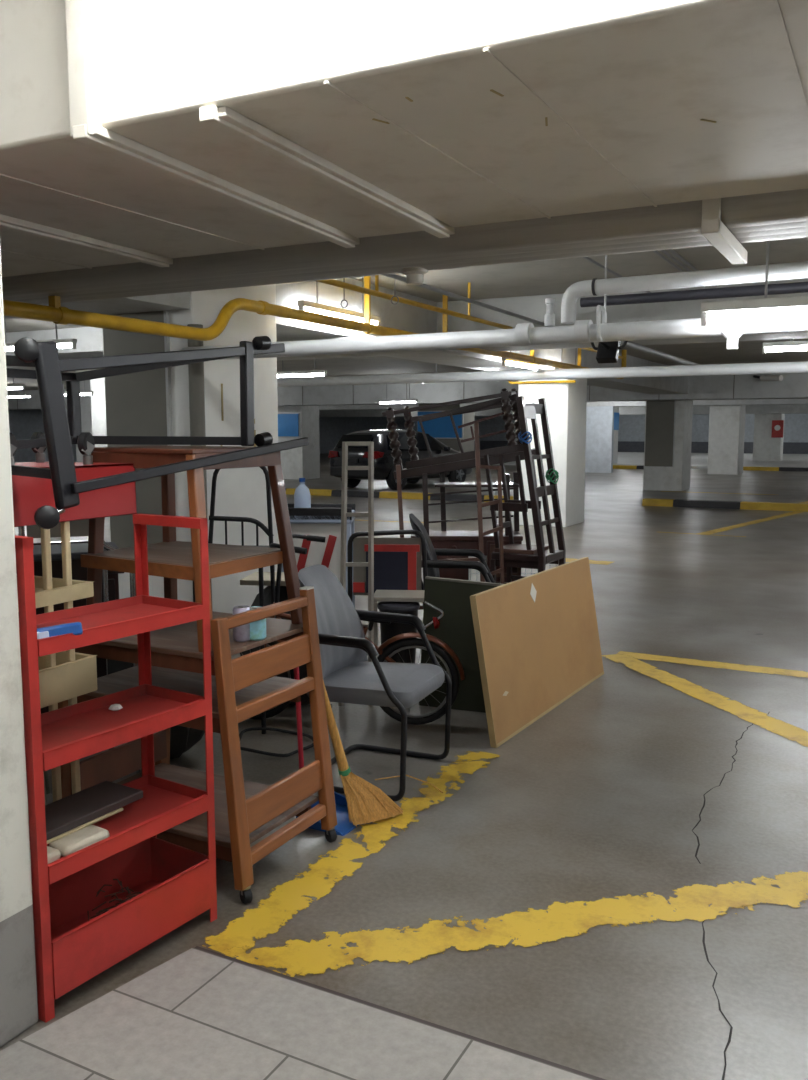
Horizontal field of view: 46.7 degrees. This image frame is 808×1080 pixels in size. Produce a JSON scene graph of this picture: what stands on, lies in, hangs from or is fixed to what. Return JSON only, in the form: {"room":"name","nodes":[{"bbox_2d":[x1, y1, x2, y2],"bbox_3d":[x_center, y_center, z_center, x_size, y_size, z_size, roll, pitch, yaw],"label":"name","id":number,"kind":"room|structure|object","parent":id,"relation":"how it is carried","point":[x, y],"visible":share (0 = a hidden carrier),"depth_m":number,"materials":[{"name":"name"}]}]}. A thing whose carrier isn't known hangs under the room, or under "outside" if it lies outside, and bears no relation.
{"room":"underground parking garage","nodes":[
{"label":"underground parking garage","id":0,"kind":"room"},
{"bbox_2d":[0,246,37,1046],"bbox_3d":[-1.510,0.138,2.034,0.700,2.350,1.037,4,8,28],"label":"wall","id":1,"kind":"structure","parent":0,"point":[18,983],"depth_m":2.34,"materials":[{"name":"white paint"}]},
{"bbox_2d":[9,410,387,461],"bbox_3d":[-17.350,-4.625,39.958,0.200,2.950,69.000,4,8,28],"label":"wall","id":2,"kind":"structure","parent":0,"point":[22,423],"depth_m":62.06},
{"bbox_2d":[0,948,594,1079],"bbox_3d":[0.056,1.530,0.233,5.150,0.005,3.946,4,8,28],"label":"floor","id":3,"kind":"structure","parent":0,"point":[198,1014],"depth_m":2.38,"materials":[{"name":"tile"}]},
{"bbox_2d":[0,453,807,1079],"bbox_3d":[8.395,-1.476,26.671,58.000,0.200,69.000,4,8,28],"label":"floor","id":4,"kind":"structure","parent":0,"point":[600,796],"depth_m":3.73,"materials":[{"name":"concrete"}]},
{"bbox_2d":[15,540,87,713],"bbox_3d":[-1.925,0.523,4.412,0.880,1.030,0.260,-3,7,-22],"label":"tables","id":5,"kind":"object","parent":4,"relation":"on","point":[78,572],"visible":0.02,"depth_m":4.39,"materials":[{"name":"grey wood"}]},
{"bbox_2d":[10,432,136,801],"bbox_3d":[-1.315,0.424,3.061,0.453,1.543,0.813,4,8,28],"label":"wooden chair","id":6,"kind":"object","parent":4,"relation":"on","point":[69,674],"visible":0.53,"depth_m":3.03,"materials":[{"name":"red wood"}]},
{"bbox_2d":[17,576,94,611],"bbox_3d":[-1.353,0.182,2.950,0.423,0.051,0.593,4,8,28],"label":"tray","id":7,"kind":"object","parent":6,"relation":"on","point":[60,590],"depth_m":3.02,"materials":[{"name":"beige wood"}]},
{"bbox_2d":[21,651,96,713],"bbox_3d":[-1.353,0.465,2.983,0.423,0.121,0.593,4,8,28],"label":"tray","id":8,"kind":"object","parent":6,"relation":"on","point":[66,677],"depth_m":3.05,"materials":[{"name":"beige wood"}]},
{"bbox_2d":[12,462,136,526],"bbox_3d":[-1.315,-0.149,2.993,0.453,0.176,0.813,4,8,28],"label":"tray","id":9,"kind":"object","parent":6,"relation":"on","point":[29,493],"depth_m":3.04,"materials":[{"name":"red metal"}]},
{"bbox_2d":[18,519,141,773],"bbox_3d":[-1.442,0.442,4.151,0.454,1.252,0.472,-3,7,-22],"label":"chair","id":10,"kind":"object","parent":4,"relation":"on","point":[77,527],"visible":0.09,"depth_m":3.98,"materials":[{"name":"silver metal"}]},
{"bbox_2d":[76,380,91,461],"bbox_3d":[-8.516,-3.025,26.355,1.000,2.950,1.000,4,8,28],"label":"pillar","id":11,"kind":"structure","parent":4,"relation":"on","point":[86,416],"depth_m":25.87,"materials":[{"name":"paint"}]},
{"bbox_2d":[90,378,106,446],"bbox_3d":[-7.269,-2.750,24.019,1.000,2.950,1.000,4,8,28],"label":"pillar","id":12,"kind":"structure","parent":4,"relation":"on","point":[98,411],"depth_m":23.62,"materials":[{"name":"white paint"}]},
{"bbox_2d":[96,570,124,677],"bbox_3d":[-2.045,0.555,4.994,1.060,0.830,0.460,-2,7,-20],"label":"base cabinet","id":13,"kind":"object","parent":4,"relation":"on","point":[113,582],"visible":0.15,"depth_m":4.94,"materials":[{"name":"brown wood"}]},
{"bbox_2d":[15,514,216,1022],"bbox_3d":[-0.894,0.593,2.730,0.303,1.284,0.632,4,8,33],"label":"shelf rack","id":14,"kind":"object","parent":4,"relation":"on","point":[177,883],"visible":0.94,"depth_m":2.78,"materials":[{"name":"metal"}]},
{"bbox_2d":[30,846,60,863],"bbox_3d":[-0.986,0.859,2.532,0.082,0.032,0.082,4,8,28],"label":"foam block","id":15,"kind":"object","parent":14,"relation":"in","point":[53,854],"visible":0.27,"depth_m":2.53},
{"bbox_2d":[37,622,82,638],"bbox_3d":[-0.920,0.244,2.452,0.084,0.048,0.132,6,9,40],"label":"packet","id":16,"kind":"object","parent":14,"relation":"on","point":[75,628],"visible":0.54,"depth_m":2.43,"materials":[{"name":"blue plastic"}]},
{"bbox_2d":[49,825,109,856],"bbox_3d":[-0.913,0.847,2.633,0.085,0.032,0.150,4,8,33],"label":"foam block","id":17,"kind":"object","parent":14,"relation":"on","point":[89,835],"visible":0.71,"depth_m":2.61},
{"bbox_2d":[47,807,123,843],"bbox_3d":[-0.977,0.815,2.714,0.150,0.010,0.290,4,8,31],"label":"panel","id":18,"kind":"object","parent":17,"relation":"on","point":[121,808],"visible":0.25,"depth_m":2.68,"materials":[{"name":"beige plastic"}]},
{"bbox_2d":[28,781,142,839],"bbox_3d":[-0.966,0.793,2.746,0.165,0.024,0.380,4,8,31],"label":"board","id":19,"kind":"object","parent":18,"relation":"on","point":[63,815],"visible":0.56,"depth_m":2.76,"materials":[{"name":"wood"}]},
{"bbox_2d":[87,879,142,920],"bbox_3d":[-0.888,1.106,2.856,0.289,0.114,0.169,-5,8,-34],"label":"litter","id":20,"kind":"object","parent":14,"relation":"on","point":[120,882],"visible":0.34,"depth_m":2.86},
{"bbox_2d":[107,659,204,758],"bbox_3d":[-1.148,0.663,4.460,0.491,0.740,0.454,-2,7,-14],"label":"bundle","id":21,"kind":"object","parent":4,"relation":"on","point":[182,739],"visible":0.12,"depth_m":4.32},
{"bbox_2d":[103,284,278,613],"bbox_3d":[-1.655,-0.804,7.474,1.005,2.950,1.142,4,8,28],"label":"pillar","id":22,"kind":"structure","parent":4,"relation":"on","point":[201,399],"depth_m":7.13,"materials":[{"name":"white paint"}]},
{"bbox_2d":[58,586,336,903],"bbox_3d":[-0.759,0.664,3.465,0.883,0.970,0.616,4,8,28],"label":"trolley","id":23,"kind":"object","parent":4,"relation":"on","point":[244,687],"visible":0.68,"depth_m":3.31,"materials":[{"name":"orange wood"}]},
{"bbox_2d":[80,446,301,651],"bbox_3d":[-0.797,-0.004,3.417,0.660,0.667,0.567,4,8,28],"label":"wooden stand","id":24,"kind":"object","parent":23,"relation":"on","point":[171,559],"visible":0.59,"depth_m":3.35,"materials":[{"name":"orange wood"}]},
{"bbox_2d":[6,336,308,528],"bbox_3d":[-0.951,-0.399,3.113,0.657,0.620,1.296,4,8,28],"label":"frame","id":25,"kind":"object","parent":24,"relation":"on","point":[62,426],"visible":0.98,"depth_m":2.94,"materials":[{"name":"metal"}]},
{"bbox_2d":[88,541,280,566],"bbox_3d":[-0.815,0.053,3.438,0.560,0.016,0.530,4,8,28],"label":"shelf","id":26,"kind":"object","parent":24,"relation":"attached to","point":[165,553],"depth_m":3.37,"materials":[{"name":"wood"}]},
{"bbox_2d":[84,666,297,718],"bbox_3d":[-0.793,0.541,3.455,0.736,0.018,0.480,4,8,28],"label":"shelf","id":27,"kind":"object","parent":23,"relation":"attached to","point":[178,680],"depth_m":3.45,"materials":[{"name":"wood"}]},
{"bbox_2d":[97,611,302,660],"bbox_3d":[-0.790,0.334,3.457,0.718,0.018,0.590,4,8,28],"label":"shelf","id":28,"kind":"object","parent":23,"relation":"attached to","point":[179,642],"depth_m":3.25,"materials":[{"name":"wood"}]},
{"bbox_2d":[116,763,318,847],"bbox_3d":[-0.776,0.979,3.497,0.776,0.018,0.480,4,8,28],"label":"shelf","id":29,"kind":"object","parent":23,"relation":"attached to","point":[194,830],"depth_m":3.38,"materials":[{"name":"wood"}]},
{"bbox_2d":[233,605,249,641],"bbox_3d":[-0.563,0.290,3.246,0.062,0.119,0.062,4,8,28],"label":"drink can","id":30,"kind":"object","parent":23,"relation":"on","point":[240,633],"visible":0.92,"depth_m":3.22,"materials":[{"name":"silver metal"}]},
{"bbox_2d":[250,606,265,640],"bbox_3d":[-0.518,0.291,3.268,0.072,0.111,0.072,4,8,28],"label":"drink can","id":31,"kind":"object","parent":23,"relation":"on","point":[257,628],"visible":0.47,"depth_m":3.24,"materials":[{"name":"metal"}]},
{"bbox_2d":[193,466,276,733],"bbox_3d":[-0.880,0.283,4.904,0.401,1.392,0.390,0,7,4],"label":"chair","id":32,"kind":"object","parent":4,"relation":"on","point":[269,531],"visible":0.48,"depth_m":5.01,"materials":[{"name":"black metal"}]},
{"bbox_2d":[240,586,309,704],"bbox_3d":[-0.642,0.590,5.296,0.368,0.690,0.576,-6,9,-42],"label":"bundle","id":33,"kind":"object","parent":4,"relation":"on","point":[305,700],"visible":0.08,"depth_m":5.18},
{"bbox_2d":[240,572,285,585],"bbox_3d":[-0.677,0.220,5.275,0.420,0.030,0.300,1,7,8],"label":"board","id":34,"kind":"object","parent":33,"relation":"on","point":[252,579],"visible":0.46,"depth_m":5.16,"materials":[{"name":"beige wood"}]},
{"bbox_2d":[239,727,313,756],"bbox_3d":[-0.647,0.996,4.626,0.437,0.036,0.374,4,8,28],"label":"cable loop","id":35,"kind":"object","parent":4,"relation":"on","point":[254,728],"visible":0.77,"depth_m":4.55,"materials":[{"name":"black rubber"}]},
{"bbox_2d":[278,406,319,479],"bbox_3d":[-3.387,-3.436,29.845,1.000,2.950,1.000,4,8,28],"label":"pillar","id":36,"kind":"structure","parent":4,"relation":"on","point":[304,461],"depth_m":29.52,"materials":[{"name":"white paint"}]},
{"bbox_2d":[278,413,299,436],"bbox_3d":[-3.639,-3.603,29.344,0.860,0.760,0.080,4,8,28],"label":"sign board","id":37,"kind":"object","parent":36,"relation":"attached to","point":[288,423],"visible":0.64,"depth_m":29.28,"materials":[{"name":"blue paint"}]},
{"bbox_2d":[294,667,303,768],"bbox_3d":[-0.450,0.715,3.976,0.021,0.752,0.104,2,7,14],"label":"stick","id":38,"kind":"object","parent":4,"relation":"on","point":[296,670],"visible":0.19,"depth_m":3.99,"materials":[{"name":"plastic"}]},
{"bbox_2d":[281,504,354,606],"bbox_3d":[-0.559,0.302,6.159,0.460,1.059,0.360,0,7,1],"label":"cart","id":39,"kind":"object","parent":4,"relation":"on","point":[324,520],"visible":0.2,"depth_m":5.97,"materials":[{"name":"grey metal"}]},
{"bbox_2d":[294,478,310,507],"bbox_3d":[-0.674,-0.304,6.194,0.110,0.214,0.110,4,8,28],"label":"water jug","id":40,"kind":"object","parent":39,"relation":"on","point":[302,496],"visible":0.83,"depth_m":6.16,"materials":[{"name":"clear plastic"}]},
{"bbox_2d":[296,791,359,835],"bbox_3d":[-0.332,1.058,3.777,0.360,0.116,0.250,4,8,28],"label":"dustpan","id":41,"kind":"object","parent":4,"relation":"on","point":[343,827],"visible":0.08,"depth_m":3.72,"materials":[{"name":"blue plastic"}]},
{"bbox_2d":[232,534,464,724],"bbox_3d":[-0.362,0.480,4.979,1.301,0.986,0.522,-1,7,-11],"label":"bicycle","id":42,"kind":"object","parent":4,"relation":"on","point":[387,653],"visible":0.32,"depth_m":4.91,"materials":[{"name":"black metal"}]},
{"bbox_2d":[202,751,499,952],"bbox_3d":[-0.082,1.128,3.659,0.195,0.001,1.980,4,8,28],"label":"road marking","id":43,"kind":"object","parent":4,"relation":"on","point":[287,898],"visible":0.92,"depth_m":3.30,"materials":[{"name":"yellow paint"}]},
{"bbox_2d":[338,442,373,706],"bbox_3d":[-0.268,0.196,5.248,0.200,1.487,0.123,0,7,3],"label":"step ladder","id":44,"kind":"object","parent":4,"relation":"on","point":[343,564],"visible":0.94,"depth_m":5.22,"materials":[{"name":"grey metal"}]},
{"bbox_2d":[323,681,402,826],"bbox_3d":[-0.172,0.808,3.681,0.343,0.613,0.156,0,7,-1],"label":"straw broom","id":45,"kind":"object","parent":4,"relation":"on","point":[366,802],"visible":0.98,"depth_m":3.70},
{"bbox_2d":[298,565,451,800],"bbox_3d":[-0.161,0.597,4.210,0.602,0.930,0.580,3,7,23],"label":"chair","id":46,"kind":"object","parent":4,"relation":"on","point":[344,648],"visible":0.84,"depth_m":4.21,"materials":[{"name":"grey fabric"}]},
{"bbox_2d":[347,530,427,656],"bbox_3d":[-0.081,0.430,5.505,0.534,0.962,0.300,0,7,4],"label":"seat","id":47,"kind":"object","parent":4,"relation":"on","point":[398,562],"visible":0.68,"depth_m":5.58,"materials":[{"name":"black metal"}]},
{"bbox_2d":[377,602,419,662],"bbox_3d":[-0.031,0.644,5.396,0.244,0.560,0.244,4,8,28],"label":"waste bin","id":48,"kind":"object","parent":4,"relation":"on","point":[387,631],"visible":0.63,"depth_m":5.30,"materials":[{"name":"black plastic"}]},
{"bbox_2d":[285,488,512,502],"bbox_3d":[-1.918,-1.138,22.337,9.800,0.140,0.300,4,8,28],"label":"kerb","id":49,"kind":"object","parent":4,"relation":"on","point":[317,492],"visible":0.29,"depth_m":21.32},
{"bbox_2d":[328,429,472,489],"bbox_3d":[0.028,-2.247,25.645,2.120,1.570,4.387,6,9,40],"label":"car","id":50,"kind":"object","parent":4,"relation":"on","point":[384,468],"visible":0.58,"depth_m":24.26,"materials":[{"name":"black paint"}]},
{"bbox_2d":[195,946,605,1079],"bbox_3d":[1.315,1.346,1.796,4.390,0.006,0.012,4,8,28],"label":"trim","id":51,"kind":"structure","parent":4,"relation":"on","point":[196,947],"depth_m":2.47,"materials":[{"name":"stone"}]},
{"bbox_2d":[419,403,474,476],"bbox_3d":[1.432,-3.615,31.365,1.500,2.950,1.200,4,8,28],"label":"pillar","id":52,"kind":"structure","parent":4,"relation":"on","point":[467,446],"depth_m":30.86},
{"bbox_2d":[417,411,462,438],"bbox_3d":[1.178,-3.794,30.750,1.660,0.910,0.080,4,8,28],"label":"sign board","id":53,"kind":"object","parent":52,"relation":"attached to","point":[442,427],"visible":0.61,"depth_m":30.69,"materials":[{"name":"blue paint"}]},
{"bbox_2d":[396,423,503,609],"bbox_3d":[0.350,-0.016,6.559,0.810,1.601,0.135,-1,7,-12],"label":"frame","id":54,"kind":"object","parent":4,"relation":"on","point":[480,504],"visible":0.55,"depth_m":6.54,"materials":[{"name":"brown wood"}]},
{"bbox_2d":[409,513,495,608],"bbox_3d":[0.358,0.335,6.116,0.650,1.004,0.626,0,7,4],"label":"chair","id":55,"kind":"object","parent":4,"relation":"on","point":[433,565],"visible":0.35,"depth_m":5.97,"materials":[{"name":"black plastic"}]},
{"bbox_2d":[419,576,503,712],"bbox_3d":[0.355,0.583,5.208,0.545,0.726,0.102,3,7,21],"label":"board","id":56,"kind":"object","parent":4,"relation":"on","point":[452,596],"visible":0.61,"depth_m":5.22,"materials":[{"name":"wood"}]},
{"bbox_2d":[411,530,522,581],"bbox_3d":[0.479,0.321,7.332,0.850,0.750,0.432,0,7,1],"label":"desk","id":57,"kind":"object","parent":4,"relation":"on","point":[448,539],"visible":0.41,"depth_m":7.11,"materials":[{"name":"brown wood"}]},
{"bbox_2d":[422,472,518,535],"bbox_3d":[0.527,-0.286,7.266,0.775,0.470,0.380,0,7,1],"label":"table","id":58,"kind":"object","parent":57,"relation":"on","point":[442,484],"visible":0.7,"depth_m":7.11,"materials":[{"name":"brown wood"}]},
{"bbox_2d":[382,388,535,479],"bbox_3d":[0.450,-0.824,7.241,1.206,0.699,0.400,1,7,7],"label":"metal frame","id":59,"kind":"object","parent":58,"relation":"on","point":[416,466],"visible":0.84,"depth_m":7.11,"materials":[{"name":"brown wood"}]},
{"bbox_2d":[418,394,516,457],"bbox_3d":[0.485,-0.867,7.188,0.758,0.506,0.045,0,7,1],"label":"chair","id":60,"kind":"object","parent":59,"relation":"on","point":[451,412],"visible":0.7,"depth_m":7.17,"materials":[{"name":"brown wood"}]},
{"bbox_2d":[434,482,518,486],"bbox_3d":[0.554,-0.430,7.248,0.640,0.020,0.380,0,7,1],"label":"shelf","id":61,"kind":"object","parent":58,"relation":"attached to","point":[436,484],"depth_m":7.08,"materials":[{"name":"wood"}]},
{"bbox_2d":[223,871,807,976],"bbox_3d":[2.443,1.150,3.465,6.152,0.001,0.234,-2,7,-14],"label":"road marking","id":62,"kind":"object","parent":4,"relation":"on","point":[561,920],"visible":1,"depth_m":2.92,"materials":[{"name":"yellow paint"}]},
{"bbox_2d":[490,396,565,583],"bbox_3d":[0.899,-0.138,6.808,0.428,1.783,0.492,4,8,28],"label":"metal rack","id":63,"kind":"object","parent":4,"relation":"on","point":[527,409],"visible":0.65,"depth_m":6.71,"materials":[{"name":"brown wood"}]},
{"bbox_2d":[484,454,548,554],"bbox_3d":[0.821,-0.272,6.822,0.393,0.702,0.330,4,8,28],"label":"chair","id":64,"kind":"object","parent":63,"relation":"on","point":[522,505],"visible":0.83,"depth_m":6.74,"materials":[{"name":"brown wood"}]},
{"bbox_2d":[470,557,603,747],"bbox_3d":[0.801,0.565,5.275,0.153,0.752,1.635,4,8,30],"label":"leaning board","id":65,"kind":"object","parent":4,"relation":"on","point":[537,635],"visible":1,"depth_m":5.09,"materials":[{"name":"brown wood"}]},
{"bbox_2d":[518,379,586,526],"bbox_3d":[2.451,-1.742,15.452,0.840,2.950,1.000,4,8,28],"label":"pillar","id":66,"kind":"structure","parent":4,"relation":"on","point":[565,402],"depth_m":15.04,"materials":[{"name":"white paint"}]},
{"bbox_2d":[508,380,575,383],"bbox_3d":[2.185,-2.788,14.799,1.140,0.620,0.180,4,8,28],"label":"ceiling light","id":67,"kind":"object","parent":66,"relation":"attached to","point":[558,381],"visible":0.58,"depth_m":14.76,"materials":[{"name":"paint"}]},
{"bbox_2d":[613,407,618,462],"bbox_3d":[8.602,-4.703,40.618,1.140,2.950,1.270,4,8,28],"label":"pillar","id":68,"kind":"structure","parent":4,"relation":"on","point":[616,409],"depth_m":40.57,"materials":[{"name":"white paint"}]},
{"bbox_2d":[494,452,807,468],"bbox_3d":[23.307,-3.689,44.107,40.000,0.120,22.000,4,8,28],"label":"walkway","id":69,"kind":"object","parent":4,"relation":"on","point":[698,460],"depth_m":42.74,"materials":[{"name":"paint"}]},
{"bbox_2d":[643,400,692,490],"bbox_3d":[6.899,-2.794,24.390,0.980,2.950,1.130,4,8,28],"label":"pillar","id":70,"kind":"structure","parent":4,"relation":"on","point":[668,424],"depth_m":23.96,"materials":[{"name":"white paint"}]},
{"bbox_2d":[602,654,807,746],"bbox_3d":[2.500,1.172,3.273,0.234,0.001,6.803,-2,7,-18],"label":"road marking","id":71,"kind":"object","parent":4,"relation":"on","point":[791,732],"visible":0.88,"depth_m":5.38,"materials":[{"name":"yellow paint"}]},
{"bbox_2d":[617,651,807,677],"bbox_3d":[4.873,0.999,4.742,7.660,0.001,0.221,4,8,28],"label":"road marking","id":72,"kind":"object","parent":4,"relation":"on","point":[714,664],"visible":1,"depth_m":6.21,"materials":[{"name":"yellow paint"}]},
{"bbox_2d":[702,920,732,1079],"bbox_3d":[0.857,1.255,2.591,0.224,0.001,0.932,4,8,28],"label":"crack","id":73,"kind":"object","parent":4,"relation":"on","point":[703,939],"depth_m":2.52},
{"bbox_2d":[642,498,807,511],"bbox_3d":[15.870,-0.122,13.703,24.620,0.140,0.300,4,8,28],"label":"kerb","id":74,"kind":"object","parent":4,"relation":"on","point":[773,506],"visible":1,"depth_m":18.54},
{"bbox_2d":[707,405,745,474],"bbox_3d":[11.479,-3.835,33.236,1.020,2.950,1.300,4,8,28],"label":"pillar","id":75,"kind":"structure","parent":4,"relation":"on","point":[726,422],"depth_m":32.71,"materials":[{"name":"white paint"}]},
{"bbox_2d":[692,713,768,863],"bbox_3d":[1.499,1.054,4.292,0.111,0.001,2.063,4,8,28],"label":"crack","id":76,"kind":"object","parent":4,"relation":"on","point":[768,713],"depth_m":3.94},
{"bbox_2d":[696,512,801,533],"bbox_3d":[5.968,-0.310,15.861,0.260,0.001,4.986,5,9,38],"label":"road marking","id":77,"kind":"object","parent":4,"relation":"on","point":[789,513],"visible":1,"depth_m":15.56,"materials":[{"name":"yellow paint"}]},
{"bbox_2d":[753,414,784,460],"bbox_3d":[17.322,-5.146,44.379,1.200,2.950,1.200,4,8,28],"label":"pillar","id":78,"kind":"structure","parent":4,"relation":"on","point":[765,448],"depth_m":43.92,"materials":[{"name":"white paint"}]},
{"bbox_2d":[771,420,783,437],"bbox_3d":[17.400,-5.174,43.552,0.500,0.800,0.175,4,8,28],"label":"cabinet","id":79,"kind":"object","parent":78,"relation":"attached to","point":[777,425],"visible":1,"depth_m":43.48,"materials":[{"name":"metal"}]},
{"bbox_2d":[743,466,807,471],"bbox_3d":[23.892,-2.124,30.721,26.400,0.140,0.300,4,8,28],"label":"kerb","id":80,"kind":"object","parent":4,"relation":"on","point":[744,467],"depth_m":35.65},
{"bbox_2d":[4,237,807,390],"bbox_3d":[8.395,-4.605,26.302,58.000,0.200,69.000,4,8,28],"label":"ceiling","id":81,"kind":"structure","parent":0,"point":[545,277],"depth_m":9.12,"materials":[{"name":"concrete"}]},
{"bbox_2d":[277,359,326,377],"bbox_3d":[-1.850,-3.098,16.437,1.130,0.488,0.070,4,8,28],"label":"lamp","id":82,"kind":"object","parent":81,"relation":"hanging from","point":[311,373],"visible":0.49,"depth_m":16.40,"materials":[{"name":"white paint"}]},
{"bbox_2d":[3,276,626,378],"bbox_3d":[-0.219,-1.996,8.441,0.100,0.809,17.042,4,8,28],"label":"gas pipe","id":83,"kind":"object","parent":81,"relation":"hanging from","point":[55,313],"visible":0.7,"depth_m":6.46,"materials":[{"name":"metal"}]},
{"bbox_2d":[297,278,379,324],"bbox_3d":[-0.561,-2.169,8.350,0.070,0.442,1.300,4,8,28],"label":"lamp","id":84,"kind":"object","parent":81,"relation":"hanging from","point":[302,304],"visible":0.8,"depth_m":8.21,"materials":[{"name":"white paint"}]},
{"bbox_2d":[44,278,688,393],"bbox_3d":[1.994,-2.829,14.332,0.860,0.530,19.370,4,8,28],"label":"ceiling beam","id":85,"kind":"structure","parent":81,"relation":"attached to","point":[401,316],"depth_m":9.41,"materials":[{"name":"paint"}]},
{"bbox_2d":[6,331,462,366],"bbox_3d":[0.795,-1.696,7.801,18.000,0.125,0.114,4,8,28],"label":"conduit","id":86,"kind":"object","parent":85,"relation":"attached to","point":[71,355],"visible":0.02,"depth_m":9.93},
{"bbox_2d":[277,361,807,386],"bbox_3d":[4.942,-2.101,11.357,22.000,0.140,0.133,4,8,28],"label":"conduit","id":87,"kind":"object","parent":85,"relation":"attached to","point":[802,366],"visible":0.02,"depth_m":12.77,"materials":[{"name":"metal"}]},
{"bbox_2d":[379,383,417,403],"bbox_3d":[-0.155,-3.860,23.983,1.100,0.738,0.070,4,8,28],"label":"lamp","id":88,"kind":"object","parent":81,"relation":"hanging from","point":[386,401],"visible":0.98,"depth_m":24.00,"materials":[{"name":"white paint"}]},
{"bbox_2d":[0,0,807,276],"bbox_3d":[0.811,-1.356,2.471,11.000,0.584,1.623,4,8,28],"label":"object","id":89,"kind":"structure","parent":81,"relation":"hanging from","point":[152,132],"depth_m":2.48,"materials":[{"name":"beige paint"}]},
{"bbox_2d":[2,188,807,304],"bbox_3d":[1.795,-1.406,3.264,12.000,0.670,0.700,4,8,28],"label":"ceiling beam","id":90,"kind":"structure","parent":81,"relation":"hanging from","point":[725,223],"depth_m":3.94,"materials":[{"name":"beige paint"}]},
{"bbox_2d":[5,278,807,369],"bbox_3d":[0.168,-2.433,10.835,58.000,0.500,0.700,4,8,28],"label":"ceiling beam","id":91,"kind":"structure","parent":81,"relation":"attached to","point":[534,307],"depth_m":9.82,"materials":[{"name":"paint"}]},
{"bbox_2d":[36,324,76,348],"bbox_3d":[-4.159,-2.439,11.252,0.674,0.295,0.070,4,8,28],"label":"lamp","id":92,"kind":"object","parent":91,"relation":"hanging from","point":[64,343],"depth_m":11.19,"materials":[{"name":"white paint"}]},
{"bbox_2d":[382,274,550,326],"bbox_3d":[0.304,-1.964,7.404,0.034,0.066,5.300,3,8,27],"label":"conduit","id":93,"kind":"object","parent":91,"relation":"attached to","point":[393,276],"visible":0.38,"depth_m":7.79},
{"bbox_2d":[622,341,699,364],"bbox_3d":[3.382,-2.241,11.600,0.057,0.060,5.000,4,8,28],"label":"conduit","id":94,"kind":"object","parent":91,"relation":"attached to","point":[629,344],"visible":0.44,"depth_m":10.60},
{"bbox_2d":[8,373,807,409],"bbox_3d":[6.714,-3.805,23.184,58.000,0.660,0.812,4,8,28],"label":"ceiling beam","id":95,"kind":"structure","parent":81,"relation":"attached to","point":[793,385],"depth_m":25.30,"materials":[{"name":"paint"}]},
{"bbox_2d":[317,275,622,358],"bbox_3d":[0.951,-2.359,9.575,0.042,0.352,9.800,4,8,28],"label":"pipe","id":96,"kind":"object","parent":81,"relation":"hanging from","point":[333,282],"visible":0.49,"depth_m":7.95,"materials":[{"name":"metal"}]},
{"bbox_2d":[501,351,538,370],"bbox_3d":[1.514,-2.527,12.101,0.070,0.608,1.200,4,8,28],"label":"lamp","id":97,"kind":"object","parent":81,"relation":"hanging from","point":[504,360],"visible":0.63,"depth_m":12.01,"materials":[{"name":"white paint"}]},
{"bbox_2d":[319,404,807,416],"bbox_3d":[17.345,-6.167,43.222,58.000,0.650,0.600,4,8,28],"label":"ceiling beam","id":98,"kind":"structure","parent":81,"relation":"attached to","point":[799,408],"depth_m":46.06,"materials":[{"name":"paint"}]},
{"bbox_2d":[319,399,807,409],"bbox_3d":[11.378,-4.894,31.970,58.000,0.550,0.600,4,8,28],"label":"ceiling beam","id":99,"kind":"structure","parent":81,"relation":"attached to","point":[744,401],"depth_m":33.26,"materials":[{"name":"paint"}]},
{"bbox_2d":[596,255,606,341],"bbox_3d":[1.097,-1.557,5.153,0.024,0.911,0.143,4,8,28],"label":"hanger","id":100,"kind":"object","parent":81,"relation":"hanging from","point":[600,308],"visible":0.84,"depth_m":5.17,"materials":[{"name":"white paint"}]},
{"bbox_2d":[181,298,807,359],"bbox_3d":[3.087,-1.073,4.154,10.500,0.320,0.170,4,8,28],"label":"pipe","id":101,"kind":"object","parent":100,"relation":"hanging from","point":[582,331],"visible":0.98,"depth_m":5.32,"materials":[{"name":"metal"}]},
{"bbox_2d":[590,341,627,363],"bbox_3d":[1.152,-1.111,5.420,0.236,0.154,0.391,4,8,28],"label":"floodlight","id":102,"kind":"object","parent":101,"relation":"hanging from","point":[607,352],"visible":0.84,"depth_m":5.51,"materials":[{"name":"black plastic"}]},
{"bbox_2d":[561,261,807,323],"bbox_3d":[4.312,-1.172,3.493,7.732,0.312,0.094,4,8,28],"label":"pipe","id":103,"kind":"object","parent":101,"relation":"attached to","point":[792,270],"visible":0.99,"depth_m":4.96,"materials":[{"name":"metal"}]},
{"bbox_2d":[700,241,807,326],"bbox_3d":[2.199,-1.486,4.383,1.530,0.872,0.070,4,8,28],"label":"lamp","id":104,"kind":"object","parent":81,"relation":"hanging from","point":[765,303],"visible":0.9,"depth_m":4.63,"materials":[{"name":"white paint"}]},
{"bbox_2d":[762,339,807,353],"bbox_3d":[4.481,-2.249,9.649,1.450,0.588,0.070,4,8,28],"label":"lamp","id":105,"kind":"object","parent":81,"relation":"hanging from","point":[783,345],"visible":0.9,"depth_m":9.88,"materials":[{"name":"white paint"}]},
{"bbox_2d":[585,406,613,472],"bbox_3d":[6.331,-3.713,34.559,2.800,2.400,0.200,4,8,28],"label":"pillar","id":106,"kind":"structure","parent":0,"point":[599,419],"depth_m":34.04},
{"bbox_2d":[395,414,807,441],"bbox_3d":[24.523,-6.617,56.888,58.000,2.950,0.200,4,8,28],"label":"wall","id":107,"kind":"structure","parent":0,"point":[631,427],"depth_m":59.98,"materials":[{"name":"concrete"}]},
{"bbox_2d":[474,441,807,453],"bbox_3d":[24.453,-5.534,56.882,58.000,0.800,0.100,4,8,28],"label":"trim","id":108,"kind":"structure","parent":107,"relation":"attached to","point":[623,446],"depth_m":59.86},
{"bbox_2d":[580,281,807,306],"bbox_3d":[4.872,-1.520,4.919,8.100,0.100,0.067,4,8,28],"label":"conduit","id":109,"kind":"object","parent":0,"point":[795,287],"visible":1,"depth_m":6.39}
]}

